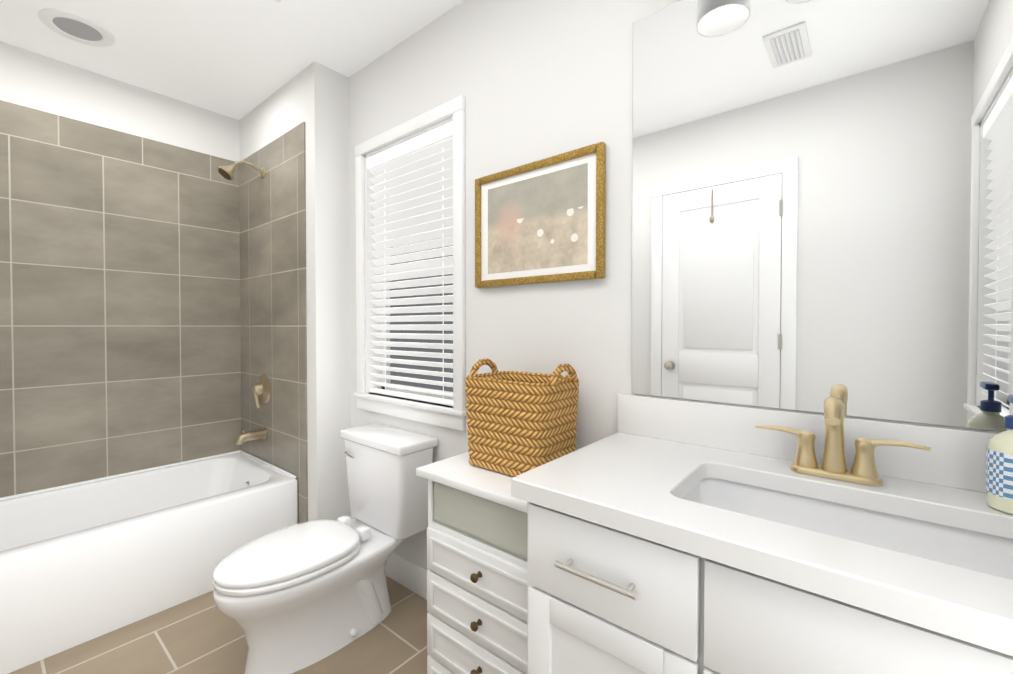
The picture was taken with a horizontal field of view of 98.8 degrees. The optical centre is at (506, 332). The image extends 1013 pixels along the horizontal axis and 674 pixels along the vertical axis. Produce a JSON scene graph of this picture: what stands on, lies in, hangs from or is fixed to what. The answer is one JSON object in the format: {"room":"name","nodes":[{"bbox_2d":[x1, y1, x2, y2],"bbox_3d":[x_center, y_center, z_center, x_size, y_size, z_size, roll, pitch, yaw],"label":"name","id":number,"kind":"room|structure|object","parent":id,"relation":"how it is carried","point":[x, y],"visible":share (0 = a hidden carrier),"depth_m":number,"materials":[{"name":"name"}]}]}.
{"room":"bathroom","nodes":[
{"label":"bathroom","id":0,"kind":"room"},
{"bbox_2d":[0,42,239,161],"bbox_3d":[-2.348,-0.087,2.269,0.152,2.600,1.682,1,1,39],"label":"wall","id":1,"kind":"structure","parent":0,"point":[32,80],"depth_m":2.36,"materials":[{"name":"white paint"}]},
{"bbox_2d":[0,100,241,497],"bbox_3d":[-2.241,-0.072,2.273,0.008,2.070,1.524,1,1,39],"label":"wall tile","id":2,"kind":"structure","parent":1,"relation":"attached to","point":[120,347],"depth_m":2.36,"materials":[{"name":"grey tile"}]},
{"bbox_2d":[8,576,427,673],"bbox_3d":[-0.804,1.279,1.240,3.869,0.100,2.024,1,1,39],"label":"floor","id":3,"kind":"structure","parent":0,"point":[201,634],"depth_m":1.68,"materials":[{"name":"tile"}]},
{"bbox_2d":[0,450,297,673],"bbox_3d":[-1.922,1.001,2.032,0.806,0.432,1.512,1,1,39],"label":"bathtub","id":4,"kind":"object","parent":3,"relation":"on","point":[83,561],"visible":0.98,"depth_m":1.95,"materials":[{"name":"white ceramic"}]},
{"bbox_2d":[213,423,437,673],"bbox_3d":[-0.733,0.842,1.768,0.472,0.758,0.792,1,1,39],"label":"toilet","id":5,"kind":"object","parent":3,"relation":"on","point":[293,598],"visible":1,"depth_m":1.68,"materials":[{"name":"white ceramic"}]},
{"bbox_2d":[416,452,526,673],"bbox_3d":[0.029,0.832,1.392,0.522,0.790,0.414,1,1,39],"label":"chest","id":6,"kind":"object","parent":3,"relation":"on","point":[477,606],"visible":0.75,"depth_m":1.28,"materials":[{"name":"white wood"}]},
{"bbox_2d":[434,482,526,560],"bbox_3d":[0.042,0.546,1.393,0.445,0.128,0.334,1,1,39],"label":"storage box","id":7,"kind":"object","parent":6,"relation":"in","point":[497,525],"visible":0.4,"depth_m":1.27,"materials":[{"name":"grey fabric"}]},
{"bbox_2d":[465,358,578,476],"bbox_3d":[0.049,0.264,1.426,0.353,0.343,0.243,1,1,39],"label":"basket","id":8,"kind":"object","parent":6,"relation":"on","point":[518,423],"visible":0.94,"depth_m":1.32,"materials":[{"name":"brown wicker"}]},
{"bbox_2d":[511,393,1012,673],"bbox_3d":[0.556,0.717,0.855,0.978,1.035,0.573,1,1,39],"label":"bathroom vanity","id":9,"kind":"object","parent":3,"relation":"on","point":[669,536],"visible":1,"depth_m":0.81,"materials":[{"name":"white stone"}]},
{"bbox_2d":[755,397,930,485],"bbox_3d":[0.702,0.227,0.932,0.306,0.182,0.135,1,1,39],"label":"faucet","id":10,"kind":"object","parent":9,"relation":"on","point":[863,470],"visible":1,"depth_m":0.94,"materials":[{"name":"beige metal"}]},
{"bbox_2d":[986,395,1012,514],"bbox_3d":[0.913,0.216,0.776,0.074,0.208,0.082,1,1,39],"label":"soap bottle","id":11,"kind":"object","parent":9,"relation":"on","point":[999,472],"visible":1,"depth_m":0.78,"materials":[{"name":"beige plastic"}]},
{"bbox_2d":[0,0,462,119],"bbox_3d":[-0.804,-1.421,1.199,3.869,0.100,2.024,1,1,39],"label":"ceiling","id":12,"kind":"structure","parent":0,"point":[238,59],"depth_m":2.05,"materials":[{"name":"white paint"}]},
{"bbox_2d":[38,8,114,46],"bbox_3d":[-1.942,-1.376,1.968,0.250,0.012,0.250,1,1,39],"label":"ceiling speaker","id":13,"kind":"object","parent":12,"relation":"attached to","point":[76,27],"visible":1,"depth_m":1.95,"materials":[{"name":"white plastic"}]},
{"bbox_2d":[239,61,350,520],"bbox_3d":[-1.365,-0.093,2.673,1.155,2.600,0.192,1,1,39],"label":"wall","id":14,"kind":"structure","parent":0,"point":[314,96],"depth_m":2.29,"materials":[{"name":"white paint"}]},
{"bbox_2d":[239,122,307,523],"bbox_3d":[-1.405,0.049,2.579,0.895,2.320,0.008,1,1,39],"label":"wall tiles","id":15,"kind":"structure","parent":14,"relation":"attached to","point":[273,300],"depth_m":2.50,"materials":[{"name":"grey tile"}]},
{"bbox_2d":[217,160,264,180],"bbox_3d":[-1.536,-0.935,2.512,0.088,0.131,0.238,1,1,39],"label":"shower head","id":16,"kind":"object","parent":15,"relation":"attached to","point":[226,172],"visible":1,"depth_m":2.46},
{"bbox_2d":[235,428,267,444],"bbox_3d":[-1.512,0.608,2.565,0.068,0.078,0.162,1,1,39],"label":"tub spout","id":17,"kind":"object","parent":15,"relation":"attached to","point":[262,433],"visible":1,"depth_m":2.55,"materials":[{"name":"brown metal"}]},
{"bbox_2d":[252,374,270,407],"bbox_3d":[-1.484,0.343,2.593,0.177,0.186,0.076,1,1,39],"label":"tub valve","id":18,"kind":"object","parent":15,"relation":"attached to","point":[262,388],"visible":0.98,"depth_m":2.58,"materials":[{"name":"brown metal"}]},
{"bbox_2d":[349,0,1003,569],"bbox_3d":[-0.208,-0.082,1.943,3.869,2.600,0.150,1,1,39],"label":"wall","id":19,"kind":"structure","parent":0,"point":[533,80],"depth_m":1.59,"materials":[{"name":"white paint"}]},
{"bbox_2d":[385,552,426,599],"bbox_3d":[0.127,1.159,1.579,2.564,0.130,0.014,1,1,39],"label":"baseboard","id":20,"kind":"structure","parent":19,"relation":"attached to","point":[407,574],"depth_m":2.04,"materials":[{"name":"white wood"}]},
{"bbox_2d":[354,95,466,430],"bbox_3d":[-0.449,-0.289,2.103,0.816,1.390,0.162,1,1,39],"label":"window","id":21,"kind":"structure","parent":19,"relation":"in","point":[453,416],"depth_m":2.07,"materials":[{"name":"white wood"}]},
{"bbox_2d":[367,121,452,405],"bbox_3d":[-0.456,-0.298,2.094,0.658,1.230,0.065,1,1,39],"label":"window blinds","id":22,"kind":"object","parent":21,"relation":"attached to","point":[412,182],"visible":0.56,"depth_m":2.07,"materials":[{"name":"white plastic"}]},
{"bbox_2d":[475,142,605,287],"bbox_3d":[0.096,-0.397,1.571,0.565,0.435,0.024,1,1,39],"label":"picture frame","id":23,"kind":"object","parent":19,"relation":"attached to","point":[542,221],"visible":0.98,"depth_m":1.54,"materials":[{"name":"gold"}]},
{"bbox_2d":[632,0,1012,430],"bbox_3d":[0.752,-0.378,1.046,0.936,1.140,0.005,1,1,39],"label":"mirror","id":24,"kind":"object","parent":19,"relation":"attached to","point":[822,201],"visible":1,"depth_m":1.03,"materials":[{"name":"clear glass"}]},
{"label":"outside","id":25,"kind":"structure","parent":0,"visible":0},
{"bbox_2d":[390,226,452,391],"bbox_3d":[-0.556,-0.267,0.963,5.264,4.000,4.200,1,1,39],"label":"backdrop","id":26,"kind":"structure","parent":25,"point":[427,377],"depth_m":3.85,"materials":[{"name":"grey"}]}
]}

